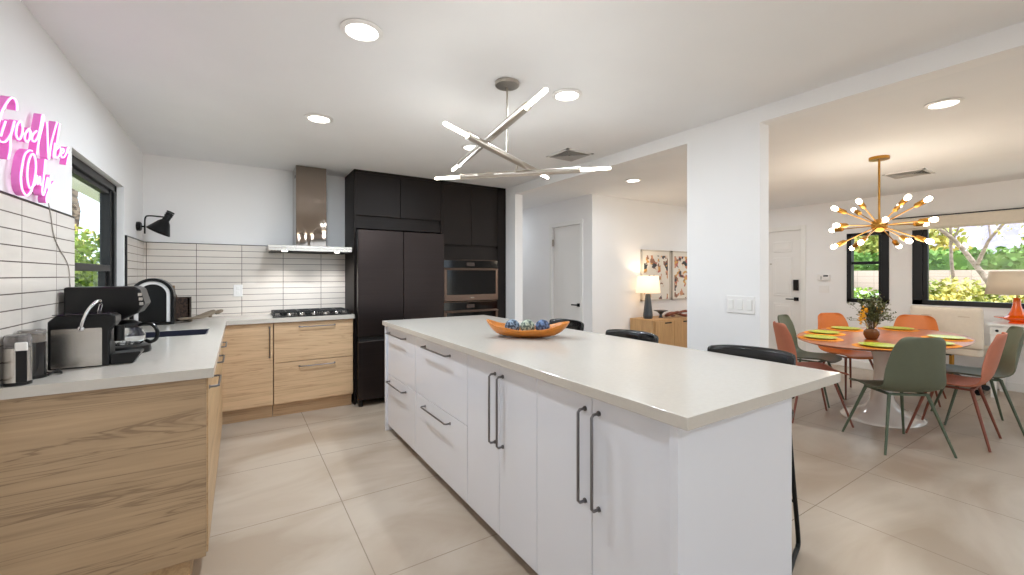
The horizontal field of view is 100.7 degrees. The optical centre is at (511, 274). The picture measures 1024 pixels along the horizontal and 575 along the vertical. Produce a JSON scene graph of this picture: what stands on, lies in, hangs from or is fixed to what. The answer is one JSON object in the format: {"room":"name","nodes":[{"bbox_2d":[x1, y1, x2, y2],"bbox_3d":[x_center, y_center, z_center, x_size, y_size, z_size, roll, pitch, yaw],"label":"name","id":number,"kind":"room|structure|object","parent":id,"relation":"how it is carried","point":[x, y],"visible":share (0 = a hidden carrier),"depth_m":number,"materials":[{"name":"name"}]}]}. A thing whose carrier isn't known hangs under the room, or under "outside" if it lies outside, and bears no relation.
{"room":"kitchen","nodes":[
{"label":"kitchen","id":0,"kind":"room"},
{"bbox_2d":[0,0,143,386],"bbox_3d":[-1.141,0.120,0.336,0.135,2.400,8.400,0,0,-33],"label":"wall","id":1,"kind":"structure","parent":0,"point":[34,71],"depth_m":1.90,"materials":[{"name":"white paint"}]},
{"bbox_2d":[0,95,70,286],"bbox_3d":[-1.970,-0.183,1.769,0.040,1.007,0.847,0,0,-33],"label":"sign","id":2,"kind":"object","parent":1,"relation":"attached to","point":[27,173],"visible":0.98,"depth_m":1.68,"materials":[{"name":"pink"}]},
{"bbox_2d":[72,155,116,285],"bbox_3d":[-2.639,-0.198,2.624,0.080,0.915,1.170,0,0,-33],"label":"window","id":3,"kind":"structure","parent":1,"relation":"in","point":[107,268],"depth_m":3.01,"materials":[{"name":"black"}]},
{"bbox_2d":[0,190,264,319],"bbox_3d":[-1.548,0.045,2.661,1.715,0.689,3.750,0,0,-33],"label":"trim","id":4,"kind":"structure","parent":1,"relation":"attached to","point":[0,190],"depth_m":3.18,"materials":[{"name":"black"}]},
{"bbox_2d":[136,210,174,236],"bbox_3d":[-3.042,-0.440,3.593,0.269,0.228,0.169,0,0,-4],"label":"wall sconce","id":5,"kind":"object","parent":1,"relation":"attached to","point":[162,226],"visible":1,"depth_m":3.59,"materials":[{"name":"black metal"}]},
{"bbox_2d":[164,210,174,217],"bbox_3d":[-2.945,-0.522,3.650,0.071,0.064,0.062,0,0,-33],"label":"bulb","id":6,"kind":"object","parent":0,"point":[168,214],"depth_m":3.63,"materials":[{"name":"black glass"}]},
{"bbox_2d":[143,154,344,316],"bbox_3d":[-1.837,0.120,4.787,3.530,2.400,0.160,0,0,-33],"label":"wall","id":7,"kind":"structure","parent":0,"point":[211,202],"depth_m":4.14,"materials":[{"name":"white paint"}]},
{"bbox_2d":[233,285,242,296],"bbox_3d":[-2.676,0.152,4.147,0.075,0.115,0.009,0,0,-33],"label":"wall outlet","id":8,"kind":"object","parent":7,"relation":"attached to","point":[237,289],"visible":1,"depth_m":4.14,"materials":[{"name":"white plastic"}]},
{"bbox_2d":[266,165,351,254],"bbox_3d":[-2.046,-0.647,4.272,0.730,0.855,0.500,0,0,-33],"label":"range hood","id":9,"kind":"object","parent":7,"relation":"attached to","point":[308,183],"visible":1,"depth_m":4.21,"materials":[{"name":"silver metal"}]},
{"bbox_2d":[506,186,522,320],"bbox_3d":[-0.972,0.120,6.806,0.110,2.400,3.900,0,0,-33],"label":"wall","id":10,"kind":"structure","parent":0,"point":[514,202],"depth_m":5.18,"materials":[{"name":"white paint"}]},
{"bbox_2d":[21,0,1023,209],"bbox_3d":[1.252,-1.160,4.015,9.950,0.160,12.400,0,0,-33],"label":"ceiling","id":11,"kind":"structure","parent":0,"point":[236,82],"depth_m":2.41,"materials":[{"name":"white paint"}]},
{"bbox_2d":[304,113,332,123],"bbox_3d":[-1.328,-1.073,2.920,0.182,0.011,0.182,0,0,-33],"label":"recessed light","id":12,"kind":"object","parent":11,"relation":"in","point":[313,117],"visible":1,"depth_m":2.92,"materials":[{"name":"white plastic"}]},
{"bbox_2d":[340,18,382,42],"bbox_3d":[-0.662,-1.073,1.872,0.182,0.011,0.182,0,0,-33],"label":"recessed light","id":13,"kind":"object","parent":11,"relation":"in","point":[361,30],"visible":1,"depth_m":1.87,"materials":[{"name":"white plastic"}]},
{"bbox_2d":[435,77,610,179],"bbox_3d":[-0.072,-0.840,2.375,1.074,0.479,1.204,0,0,27],"label":"chandelier","id":14,"kind":"object","parent":11,"relation":"hanging from","point":[506,84],"visible":1,"depth_m":2.38,"materials":[{"name":"silver metal"}]},
{"bbox_2d":[463,131,471,139],"bbox_3d":[-0.211,-0.660,2.006,0.038,0.038,0.018,0,0,27],"label":"socket","id":15,"kind":"object","parent":14,"relation":"attached to","point":[467,135],"depth_m":1.99,"materials":[{"name":"silver metal"}]},
{"bbox_2d":[521,102,530,111],"bbox_3d":[0.059,-0.700,1.769,0.038,0.038,0.018,0,0,-23],"label":"socket","id":16,"kind":"object","parent":14,"relation":"attached to","point":[524,107],"depth_m":1.76,"materials":[{"name":"silver metal"}]},
{"bbox_2d":[552,88,581,101],"bbox_3d":[0.329,-1.073,2.540,0.182,0.011,0.182,0,0,-33],"label":"recessed light","id":17,"kind":"object","parent":11,"relation":"in","point":[567,94],"visible":1,"depth_m":2.53,"materials":[{"name":"white plastic"}]},
{"bbox_2d":[546,148,593,161],"bbox_3d":[0.517,-1.073,3.817,0.300,0.013,0.300,0,0,-33],"label":"ceiling vent","id":18,"kind":"object","parent":11,"relation":"in","point":[568,154],"visible":1,"depth_m":3.79,"materials":[{"name":"white plastic"}]},
{"bbox_2d":[829,155,938,249],"bbox_3d":[3.345,-0.658,3.850,0.739,0.844,0.866,0,0,35],"label":"sputnik chandelier","id":19,"kind":"object","parent":11,"relation":"hanging from","point":[878,225],"visible":1,"depth_m":3.83,"materials":[{"name":"gold metal"}]},
{"bbox_2d":[898,198,907,205],"bbox_3d":[3.276,-0.611,3.557,0.042,0.063,0.086,0,0,15],"label":"socket","id":20,"kind":"object","parent":19,"relation":"attached to","point":[904,200],"depth_m":3.54,"materials":[{"name":"gold metal"}]},
{"bbox_2d":[914,199,925,207],"bbox_3d":[3.405,-0.596,3.542,0.042,0.062,0.086,0,0,-7],"label":"socket","id":21,"kind":"object","parent":19,"relation":"attached to","point":[923,201],"depth_m":3.53,"materials":[{"name":"gold metal"}]},
{"bbox_2d":[915,235,927,241],"bbox_3d":[3.422,-0.303,3.548,0.042,0.063,0.086,0,0,-10],"label":"socket","id":22,"kind":"object","parent":19,"relation":"attached to","point":[920,238],"depth_m":3.53,"materials":[{"name":"gold metal"}]},
{"bbox_2d":[882,168,934,178],"bbox_3d":[4.224,-1.073,4.524,0.340,0.013,0.340,0,0,-33],"label":"ceiling vent","id":23,"kind":"object","parent":11,"relation":"in","point":[924,171],"visible":1,"depth_m":4.51,"materials":[{"name":"white plastic"}]},
{"bbox_2d":[924,97,964,109],"bbox_3d":[2.709,-1.073,2.664,0.182,0.011,0.182,0,0,-33],"label":"recessed light","id":24,"kind":"object","parent":11,"relation":"in","point":[948,102],"visible":1,"depth_m":2.66,"materials":[{"name":"white plastic"}]},
{"bbox_2d":[523,194,686,333],"bbox_3d":[1.429,0.120,8.279,3.440,2.400,4.020,0,0,-33],"label":"wall","id":25,"kind":"structure","parent":0,"point":[615,230],"depth_m":6.08,"materials":[{"name":"white paint"}]},
{"bbox_2d":[552,224,579,320],"bbox_3d":[0.786,0.302,6.125,0.100,2.015,0.623,0,0,-33],"label":"door","id":26,"kind":"structure","parent":25,"relation":"in","point":[566,242],"depth_m":6.12,"materials":[{"name":"white paint"}]},
{"bbox_2d":[549,219,582,322],"bbox_3d":[0.768,0.278,6.112,0.015,2.085,0.740,0,0,-33],"label":"trim","id":27,"kind":"structure","parent":25,"relation":"attached to","point":[580,221],"depth_m":6.02,"materials":[{"name":"white paint"}]},
{"bbox_2d":[640,249,670,300],"bbox_3d":[2.148,0.005,6.333,0.655,0.750,0.029,0,0,-33],"label":"framed art","id":28,"kind":"object","parent":25,"relation":"attached to","point":[652,262],"visible":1,"depth_m":6.36,"materials":[{"name":"paper"}]},
{"bbox_2d":[671,251,686,299],"bbox_3d":[2.735,0.005,6.710,0.660,0.750,0.029,0,0,-33],"label":"framed art","id":29,"kind":"object","parent":25,"relation":"attached to","point":[678,258],"visible":0.59,"depth_m":6.62,"materials":[{"name":"paper"}]},
{"bbox_2d":[192,358,1023,574],"bbox_3d":[1.471,1.370,3.859,8.450,0.100,11.500,0,0,-33],"label":"floor","id":30,"kind":"structure","parent":0,"point":[327,491],"depth_m":2.51,"materials":[{"name":"tile"}]},
{"bbox_2d":[0,374,221,574],"bbox_3d":[-1.705,0.877,1.923,0.643,0.885,0.620,0,0,-33],"label":"base cabinet","id":31,"kind":"object","parent":30,"relation":"on","point":[120,480],"visible":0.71,"depth_m":1.65,"materials":[{"name":"brown wood"}]},
{"bbox_2d":[215,355,224,484],"bbox_3d":[-2.040,0.877,2.445,0.643,0.885,0.620,0,0,-33],"label":"base cabinet","id":32,"kind":"object","parent":30,"relation":"on","point":[222,361],"visible":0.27,"depth_m":2.52,"materials":[{"name":"brown wood"}]},
{"bbox_2d":[219,342,226,448],"bbox_3d":[-2.384,0.880,2.979,0.643,0.879,0.650,0,0,-33],"label":"base cabinet","id":33,"kind":"object","parent":30,"relation":"on","point":[220,357],"visible":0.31,"depth_m":3.06,"materials":[{"name":"brown wood"}]},
{"bbox_2d":[222,323,272,424],"bbox_3d":[-2.642,0.877,3.689,0.977,0.885,0.813,0,0,-33],"label":"base cabinet","id":34,"kind":"object","parent":30,"relation":"on","point":[247,366],"visible":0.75,"depth_m":3.78,"materials":[{"name":"brown wood"}]},
{"bbox_2d":[0,314,354,399],"bbox_3d":[-1.821,0.415,3.075,1.680,0.040,2.733,0,0,-33],"label":"countertop","id":35,"kind":"structure","parent":34,"relation":"on","point":[189,357],"depth_m":1.86,"materials":[{"name":"white stone"}]},
{"bbox_2d":[2,333,32,386],"bbox_3d":[-1.784,0.305,1.530,0.072,0.180,0.078,0,0,-33],"label":"canister","id":36,"kind":"object","parent":35,"relation":"on","point":[17,348],"visible":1,"depth_m":1.51,"materials":[{"name":"silver plastic"}]},
{"bbox_2d":[16,329,62,379],"bbox_3d":[-1.839,0.303,1.658,0.116,0.186,0.129,0,0,-33],"label":"canister","id":37,"kind":"object","parent":35,"relation":"on","point":[39,336],"visible":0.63,"depth_m":1.62,"materials":[{"name":"black plastic"}]},
{"bbox_2d":[47,299,143,370],"bbox_3d":[-1.818,0.251,1.867,0.292,0.288,0.136,0,0,-33],"label":"coffee machine","id":38,"kind":"object","parent":35,"relation":"on","point":[87,338],"visible":1,"depth_m":1.81,"materials":[{"name":"black plastic"}]},
{"bbox_2d":[110,348,143,364],"bbox_3d":[-1.741,0.368,1.924,0.102,0.050,0.090,0,0,-33],"label":"drip tray","id":39,"kind":"object","parent":38,"relation":"on","point":[124,356],"depth_m":1.89,"materials":[{"name":"black plastic"}]},
{"bbox_2d":[64,286,159,352],"bbox_3d":[-1.999,0.227,2.150,0.344,0.337,0.204,0,0,-33],"label":"drip coffee maker","id":40,"kind":"object","parent":35,"relation":"on","point":[128,301],"visible":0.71,"depth_m":2.10,"materials":[{"name":"black plastic"}]},
{"bbox_2d":[118,319,141,325],"bbox_3d":[-1.971,0.245,2.168,0.124,0.030,0.123,0,0,-33],"label":"basket","id":41,"kind":"object","parent":40,"relation":"on","point":[130,322],"depth_m":2.15,"materials":[{"name":"black plastic"}]},
{"bbox_2d":[130,278,175,325],"bbox_3d":[-2.856,0.210,3.383,0.274,0.369,0.140,0,0,-33],"label":"appliance","id":42,"kind":"object","parent":35,"relation":"on","point":[161,310],"visible":0.72,"depth_m":3.37,"materials":[{"name":"black plastic"}]},
{"bbox_2d":[145,329,208,337],"bbox_3d":[-2.311,0.508,2.871,0.418,0.223,0.368,0,0,-33],"label":"sink","id":43,"kind":"object","parent":35,"relation":"in","point":[196,331],"visible":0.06,"depth_m":3.03,"materials":[{"name":"grey"}]},
{"bbox_2d":[176,297,190,320],"bbox_3d":[-2.941,0.295,3.685,0.240,0.200,0.180,0,0,-33],"label":"wicker basket","id":44,"kind":"object","parent":35,"relation":"on","point":[183,304],"visible":0.23,"depth_m":3.65,"materials":[{"name":"wicker"}]},
{"bbox_2d":[178,309,222,321],"bbox_3d":[-2.705,0.353,3.716,0.112,0.077,0.464,0,0,3],"label":"wooden tray","id":45,"kind":"object","parent":35,"relation":"on","point":[210,313],"visible":1,"depth_m":3.73,"materials":[{"name":"wood"}]},
{"bbox_2d":[270,307,351,317],"bbox_3d":[-2.023,0.372,4.269,0.695,0.045,0.430,0,0,-33],"label":"gas cooktop","id":46,"kind":"object","parent":35,"relation":"in","point":[336,310],"visible":1,"depth_m":4.20,"materials":[{"name":"black metal"}]},
{"bbox_2d":[270,311,351,317],"bbox_3d":[-2.023,0.389,4.269,0.695,0.012,0.430,0,0,-33],"label":"tray","id":47,"kind":"object","parent":46,"relation":"on","point":[308,313],"depth_m":4.12,"materials":[{"name":"metal"}]},
{"bbox_2d":[273,319,352,416],"bbox_3d":[-2.012,0.877,4.266,0.698,0.885,0.523,0,0,-33],"label":"base cabinet","id":48,"kind":"object","parent":30,"relation":"on","point":[313,360],"visible":0.98,"depth_m":4.07,"materials":[{"name":"brown wood"}]},
{"bbox_2d":[345,169,441,404],"bbox_3d":[-1.322,0.120,4.767,0.963,2.399,0.449,0,0,-33],"label":"tall cabinet","id":49,"kind":"object","parent":30,"relation":"on","point":[373,200],"visible":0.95,"depth_m":4.51,"materials":[{"name":"brown laminate"}]},
{"bbox_2d":[356,229,443,406],"bbox_3d":[-1.288,0.432,4.688,0.919,1.775,0.560,0,0,-33],"label":"refrigerator","id":50,"kind":"object","parent":30,"relation":"on","point":[400,275],"visible":0.62,"depth_m":4.35,"materials":[{"name":"black"}]},
{"bbox_2d":[442,180,505,317],"bbox_3d":[-0.558,0.120,5.258,0.850,2.399,0.449,0,0,-33],"label":"oven tower","id":51,"kind":"object","parent":30,"relation":"on","point":[473,216],"visible":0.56,"depth_m":5.08,"materials":[{"name":"brown laminate"}]},
{"bbox_2d":[444,300,497,316],"bbox_3d":[-0.565,0.632,5.172,0.713,0.635,0.429,0,0,-33],"label":"wall oven","id":52,"kind":"object","parent":51,"relation":"in","point":[477,307],"visible":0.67,"depth_m":5.03,"materials":[{"name":"brown metal"}]},
{"bbox_2d":[444,260,497,301],"bbox_3d":[-0.565,0.064,5.172,0.713,0.482,0.429,0,0,-33],"label":"wall oven","id":53,"kind":"object","parent":51,"relation":"in","point":[464,280],"visible":0.84,"depth_m":5.01,"materials":[{"name":"brown metal"}]},
{"bbox_2d":[549,319,583,330],"bbox_3d":[0.329,0.840,3.328,0.434,0.960,0.412,0,0,-37],"label":"bar stool","id":54,"kind":"object","parent":30,"relation":"on","point":[574,324],"visible":0.16,"depth_m":3.39,"materials":[{"name":"leather"}]},
{"bbox_2d":[382,315,840,574],"bbox_3d":[0.098,0.855,2.658,1.000,0.930,2.935,0,0,-33],"label":"kitchen island","id":55,"kind":"object","parent":30,"relation":"on","point":[586,453],"visible":1,"depth_m":1.60,"materials":[{"name":"wood"}]},
{"bbox_2d":[382,315,840,430],"bbox_3d":[0.102,0.408,2.661,0.990,0.037,2.935,0,0,-33],"label":"island countertop","id":56,"kind":"structure","parent":55,"relation":"on","point":[687,389],"depth_m":1.75,"materials":[{"name":"white stone"}]},
{"bbox_2d":[487,319,569,337],"bbox_3d":[0.098,0.336,2.667,0.523,0.109,0.255,0,0,8],"label":"wooden bowl","id":57,"kind":"object","parent":56,"relation":"on","point":[556,328],"visible":0.89,"depth_m":2.59,"materials":[{"name":"wood"}]},
{"bbox_2d":[505,319,519,329],"bbox_3d":[0.002,0.326,2.667,0.095,0.096,0.094,0,0,-33],"label":"decorative ball","id":58,"kind":"object","parent":57,"relation":"in","point":[513,324],"visible":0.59,"depth_m":2.63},
{"bbox_2d":[520,320,534,330],"bbox_3d":[0.097,0.326,2.657,0.093,0.094,0.092,0,0,-33],"label":"decorative ball","id":59,"kind":"object","parent":57,"relation":"in","point":[526,324],"visible":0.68,"depth_m":2.62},
{"bbox_2d":[535,320,549,329],"bbox_3d":[0.190,0.324,2.650,0.091,0.092,0.090,0,0,-33],"label":"decorative ball","id":60,"kind":"object","parent":57,"relation":"in","point":[541,324],"visible":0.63,"depth_m":2.62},
{"bbox_2d":[605,329,658,342],"bbox_3d":[0.664,0.840,2.641,0.435,0.960,0.412,0,0,-41],"label":"bar stool","id":61,"kind":"object","parent":30,"relation":"on","point":[632,334],"visible":0.12,"depth_m":2.75,"materials":[{"name":"leather"}]},
{"bbox_2d":[630,314,686,347],"bbox_3d":[2.477,0.965,6.288,1.630,0.710,0.428,0,0,-33],"label":"sideboard","id":62,"kind":"object","parent":30,"relation":"on","point":[669,330],"visible":0.18,"depth_m":5.87,"materials":[{"name":"brown wood"}]},
{"bbox_2d":[636,276,659,318],"bbox_3d":[1.909,0.310,5.960,0.330,0.600,0.330,0,0,-33],"label":"table lamp","id":63,"kind":"object","parent":62,"relation":"on","point":[645,284],"visible":1,"depth_m":5.86,"materials":[{"name":"grey stone"}]},
{"bbox_2d":[664,310,686,316],"bbox_3d":[2.438,0.564,6.229,0.539,0.094,0.179,0,0,-33],"label":"knot sculpture","id":64,"kind":"object","parent":62,"relation":"on","point":[681,312],"visible":0.85,"depth_m":6.14,"materials":[{"name":"red wood"}]},
{"bbox_2d":[707,345,800,570],"bbox_3d":[1.095,0.840,2.007,0.412,0.960,0.434,0,0,39],"label":"bar stool","id":65,"kind":"object","parent":30,"relation":"on","point":[761,353],"visible":0.26,"depth_m":2.04,"materials":[{"name":"black leather"}]},
{"bbox_2d":[777,314,844,407],"bbox_3d":[3.173,0.884,4.563,0.485,0.877,0.537,0,0,-38],"label":"dining chair","id":66,"kind":"object","parent":30,"relation":"on","point":[785,319],"visible":0.66,"depth_m":4.61,"materials":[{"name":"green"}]},
{"bbox_2d":[773,321,853,427],"bbox_3d":[2.753,0.884,3.961,0.537,0.877,0.485,0,0,13],"label":"dining chair","id":67,"kind":"object","parent":30,"relation":"on","point":[784,340],"visible":0.7,"depth_m":3.91,"materials":[{"name":"plastic"}]},
{"bbox_2d":[818,313,873,399],"bbox_3d":[3.754,0.884,4.765,0.485,0.877,0.537,0,0,-3],"label":"dining chair","id":68,"kind":"object","parent":30,"relation":"on","point":[825,320],"visible":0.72,"depth_m":4.89,"materials":[{"name":"orange plastic"}]},
{"bbox_2d":[797,327,974,428],"bbox_3d":[3.469,0.948,3.979,2.080,0.745,1.140,0,0,-33],"label":"dining table","id":69,"kind":"object","parent":30,"relation":"on","point":[872,411],"visible":0.64,"depth_m":3.88,"materials":[{"name":"brown wood"}]},
{"bbox_2d":[798,336,843,340],"bbox_3d":[2.787,0.573,3.838,0.336,0.004,0.336,0,0,-33],"label":"placemat","id":70,"kind":"object","parent":69,"relation":"on","point":[802,337],"visible":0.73,"depth_m":3.76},
{"bbox_2d":[803,334,837,338],"bbox_3d":[2.787,0.562,3.838,0.254,0.016,0.254,0,0,-33],"label":"plate","id":71,"kind":"object","parent":70,"relation":"on","point":[815,336],"visible":1,"depth_m":3.86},
{"bbox_2d":[804,331,845,335],"bbox_3d":[3.070,0.573,4.174,0.336,0.004,0.336,0,0,-33],"label":"placemat","id":72,"kind":"object","parent":69,"relation":"on","point":[808,332],"visible":0.64,"depth_m":4.07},
{"bbox_2d":[808,330,839,333],"bbox_3d":[3.070,0.562,4.174,0.254,0.016,0.254,0,0,-33],"label":"plate","id":73,"kind":"object","parent":72,"relation":"on","point":[815,331],"visible":1,"depth_m":4.18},
{"bbox_2d":[826,327,862,331],"bbox_3d":[3.519,0.573,4.475,0.336,0.004,0.336,0,0,-33],"label":"placemat","id":74,"kind":"object","parent":69,"relation":"on","point":[830,328],"visible":0.64,"depth_m":4.38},
{"bbox_2d":[831,326,860,329],"bbox_3d":[3.519,0.562,4.475,0.254,0.016,0.254,0,0,-33],"label":"plate","id":75,"kind":"object","parent":74,"relation":"on","point":[836,327],"visible":1,"depth_m":4.48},
{"bbox_2d":[847,290,896,339],"bbox_3d":[3.232,0.353,3.825,0.347,0.445,0.305,0,0,38],"label":"flower vase","id":76,"kind":"object","parent":69,"relation":"on","point":[873,314],"visible":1,"depth_m":3.77,"materials":[{"name":"brown ceramic"}]},
{"bbox_2d":[852,343,892,349],"bbox_3d":[2.929,0.573,3.394,0.336,0.004,0.336,0,0,-33],"label":"placemat","id":77,"kind":"object","parent":69,"relation":"on","point":[854,344],"visible":0.46,"depth_m":3.34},
{"bbox_2d":[858,342,894,347],"bbox_3d":[2.929,0.562,3.394,0.254,0.016,0.254,0,0,-33],"label":"plate","id":78,"kind":"object","parent":77,"relation":"on","point":[871,344],"visible":0.88,"depth_m":3.41,"materials":[{"name":"ceramic"}]},
{"bbox_2d":[878,327,919,331],"bbox_3d":[4.068,0.573,4.471,0.336,0.004,0.336,0,0,-33],"label":"placemat","id":79,"kind":"object","parent":69,"relation":"on","point":[882,328],"visible":0.71,"depth_m":4.37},
{"bbox_2d":[883,326,913,329],"bbox_3d":[4.068,0.562,4.471,0.254,0.016,0.254,0,0,-33],"label":"plate","id":80,"kind":"object","parent":79,"relation":"on","point":[888,327],"visible":1,"depth_m":4.48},
{"bbox_2d":[921,336,973,341],"bbox_3d":[3.913,0.573,3.825,0.336,0.004,0.336,0,0,-33],"label":"placemat","id":81,"kind":"object","parent":69,"relation":"on","point":[958,340],"visible":0.6,"depth_m":3.76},
{"bbox_2d":[927,335,966,338],"bbox_3d":[3.913,0.562,3.825,0.254,0.016,0.254,0,0,-33],"label":"plate","id":82,"kind":"object","parent":81,"relation":"on","point":[934,336],"visible":0.91,"depth_m":3.84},
{"bbox_2d":[842,337,956,457],"bbox_3d":[2.990,0.884,3.292,0.485,0.877,0.537,0,0,6],"label":"dining chair","id":83,"kind":"object","parent":30,"relation":"on","point":[917,365],"visible":1,"depth_m":3.10,"materials":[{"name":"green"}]},
{"bbox_2d":[893,314,946,406],"bbox_3d":[4.320,0.884,4.579,0.537,0.877,0.485,0,0,-40],"label":"dining chair","id":84,"kind":"object","parent":30,"relation":"on","point":[911,321],"visible":0.27,"depth_m":4.72,"materials":[{"name":"orange plastic"}]},
{"bbox_2d":[910,305,989,395],"bbox_3d":[5.115,0.837,4.964,0.644,0.967,0.630,0,0,-33],"label":"bench","id":85,"kind":"object","parent":30,"relation":"on","point":[969,322],"visible":0.49,"depth_m":4.71,"materials":[{"name":"beige fabric"}]},
{"bbox_2d":[905,332,1007,451],"bbox_3d":[3.634,0.884,3.466,0.485,0.877,0.537,0,0,-35],"label":"dining chair","id":86,"kind":"object","parent":30,"relation":"on","point":[993,355],"visible":0.7,"depth_m":3.27,"materials":[{"name":"plastic"}]},
{"bbox_2d":[930,326,1023,435],"bbox_3d":[4.149,0.884,3.776,0.537,0.877,0.485,0,0,34],"label":"dining chair","id":87,"kind":"object","parent":30,"relation":"on","point":[1008,363],"visible":0.77,"depth_m":3.72,"materials":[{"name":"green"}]},
{"bbox_2d":[986,320,1023,397],"bbox_3d":[5.739,0.920,4.128,0.560,0.800,1.435,0,0,-33],"label":"writing desk","id":88,"kind":"object","parent":30,"relation":"on","point":[999,326],"visible":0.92,"depth_m":4.55,"materials":[{"name":"white paint"}]},
{"bbox_2d":[984,271,1023,323],"bbox_3d":[5.417,0.240,4.555,0.470,0.560,0.470,0,0,-33],"label":"table lamp","id":89,"kind":"object","parent":88,"relation":"on","point":[998,282],"visible":0.99,"depth_m":4.51,"materials":[{"name":"orange ceramic"}]},
{"bbox_2d":[687,122,768,350],"bbox_3d":[1.494,0.170,2.973,0.110,2.300,0.525,0,0,-33],"label":"wall pillar","id":90,"kind":"structure","parent":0,"point":[728,172],"depth_m":2.91,"materials":[{"name":"white paint"}]},
{"bbox_2d":[727,295,754,313],"bbox_3d":[1.517,0.198,2.824,0.013,0.115,0.188,0,0,-33],"label":"light switch","id":91,"kind":"object","parent":90,"relation":"attached to","point":[735,304],"visible":1,"depth_m":2.81,"materials":[{"name":"white plastic"}]},
{"bbox_2d":[515,21,1023,194],"bbox_3d":[2.139,-1.030,1.970,0.110,0.100,7.600,0,0,-33],"label":"wall header","id":92,"kind":"structure","parent":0,"point":[1007,42],"depth_m":2.37,"materials":[{"name":"white paint"}]},
{"bbox_2d":[769,179,1023,383],"bbox_3d":[6.025,0.120,4.470,0.170,2.400,7.600,0,0,-33],"label":"wall","id":93,"kind":"structure","parent":0,"point":[818,219],"depth_m":5.74,"materials":[{"name":"white paint"}]},
{"bbox_2d":[769,230,800,348],"bbox_3d":[4.288,0.302,7.045,0.105,2.015,0.920,0,0,-33],"label":"door","id":94,"kind":"structure","parent":93,"relation":"in","point":[784,247],"depth_m":6.86,"materials":[{"name":"white paint"}]},
{"bbox_2d":[769,225,805,359],"bbox_3d":[4.267,0.270,7.031,0.016,2.100,1.070,0,0,-33],"label":"trim","id":95,"kind":"structure","parent":93,"relation":"attached to","point":[802,228],"depth_m":6.61,"materials":[{"name":"white paint"}]},
{"bbox_2d":[817,274,829,280],"bbox_3d":[4.680,0.037,6.375,0.031,0.095,0.160,0,0,-33],"label":"thermostat","id":96,"kind":"object","parent":93,"relation":"attached to","point":[820,277],"visible":1,"depth_m":6.37,"materials":[{"name":"white plastic"}]},
{"bbox_2d":[847,231,888,303],"bbox_3d":[5.008,-0.102,5.965,0.102,0.985,0.475,0,0,-33],"label":"window","id":97,"kind":"structure","parent":93,"relation":"in","point":[883,262],"depth_m":5.84,"materials":[{"name":"black"}]},
{"bbox_2d":[807,359,1023,392],"bbox_3d":[6.285,1.270,3.894,0.015,0.100,6.350,0,0,-33],"label":"baseboard","id":98,"kind":"structure","parent":93,"relation":"attached to","point":[1010,386],"depth_m":5.89,"materials":[{"name":"white paint"}]},
{"bbox_2d":[892,207,1023,230],"bbox_3d":[5.995,-0.660,4.213,0.131,0.167,3.400,0,0,-33],"label":"roller blind","id":99,"kind":"object","parent":93,"relation":"attached to","point":[1007,216],"visible":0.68,"depth_m":5.03,"materials":[{"name":"beige fabric"}]},
{"bbox_2d":[912,229,1023,308],"bbox_3d":[6.139,-0.145,4.207,0.102,1.050,3.235,0,0,-33],"label":"window","id":100,"kind":"structure","parent":93,"relation":"in","point":[920,250],"depth_m":5.46,"materials":[{"name":"black"}]},
{"bbox_2d":[854,223,1023,253],"bbox_3d":[180.700,-28.675,171.994,93.954,61.990,373.800,0,0,-33],"label":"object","id":101,"kind":"object","parent":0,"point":[975,238],"visible":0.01,"depth_m":148.88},
{"label":"outside","id":102,"kind":"structure","parent":0,"visible":0},
{"bbox_3d":[135.158,1.530,122.606,480.000,0.180,460.000,0,0,-33],"label":"ground","id":103,"kind":"structure","parent":102,"visible":0},
{"bbox_2d":[72,189,80,252],"bbox_3d":[-10.583,-1.473,10.076,4.400,5.825,4.374,0,0,-33],"label":"palm tree","id":104,"kind":"object","parent":103,"relation":"on","point":[76,211],"visible":0.03,"depth_m":10.10,"materials":[{"name":"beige plant"}]},
{"bbox_2d":[75,227,99,286],"bbox_3d":[-6.301,0.277,5.682,2.738,2.385,2.683,0,0,12],"label":"shrub","id":105,"kind":"object","parent":103,"relation":"on","point":[87,248],"visible":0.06,"depth_m":5.74,"materials":[{"name":"green plant"}]},
{"bbox_2d":[75,224,99,277],"bbox_3d":[-9.715,0.077,7.505,3.524,2.869,3.606,0,0,17],"label":"shrub","id":106,"kind":"object","parent":103,"relation":"on","point":[76,227],"visible":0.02,"depth_m":8.55,"materials":[{"name":"yellow plant"}]},
{"bbox_2d":[854,287,878,298],"bbox_3d":[7.837,0.860,9.504,2.397,1.228,1.716,0,0,41],"label":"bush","id":107,"kind":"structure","parent":103,"relation":"on","point":[858,290],"depth_m":9.36,"materials":[{"name":"green plant"}]},
{"bbox_2d":[854,227,972,256],"bbox_3d":[15.230,-0.595,16.859,3.724,4.084,4.044,0,0,4],"label":"shrub","id":108,"kind":"object","parent":103,"relation":"on","point":[871,245],"visible":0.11,"depth_m":15.82,"materials":[{"name":"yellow plant"}]},
{"bbox_2d":[854,270,1023,298],"bbox_3d":[14.160,0.655,7.562,0.200,1.570,13.400,0,0,-33],"label":"wall","id":109,"kind":"structure","parent":103,"relation":"on","point":[862,279],"depth_m":11.54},
{"bbox_2d":[854,245,1023,270],"bbox_3d":[15.351,0.323,8.673,1.370,2.353,16.144,0,0,-33],"label":"clipped hedge","id":110,"kind":"object","parent":103,"relation":"on","point":[1003,259],"visible":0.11,"depth_m":11.93,"materials":[{"name":"green plant"}]},
{"bbox_2d":[929,275,1023,302],"bbox_3d":[7.717,0.737,7.599,1.655,1.497,2.071,0,0,-33],"label":"ground cover","id":111,"kind":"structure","parent":103,"relation":"on","point":[950,294],"depth_m":7.32,"materials":[{"name":"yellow plant"}]},
{"bbox_2d":[937,223,1023,299],"bbox_3d":[9.007,-0.264,8.358,1.809,3.430,2.552,0,0,-33],"label":"bare tree","id":112,"kind":"object","parent":103,"relation":"on","point":[975,263],"visible":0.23,"depth_m":8.31,"materials":[{"name":"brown plant"}]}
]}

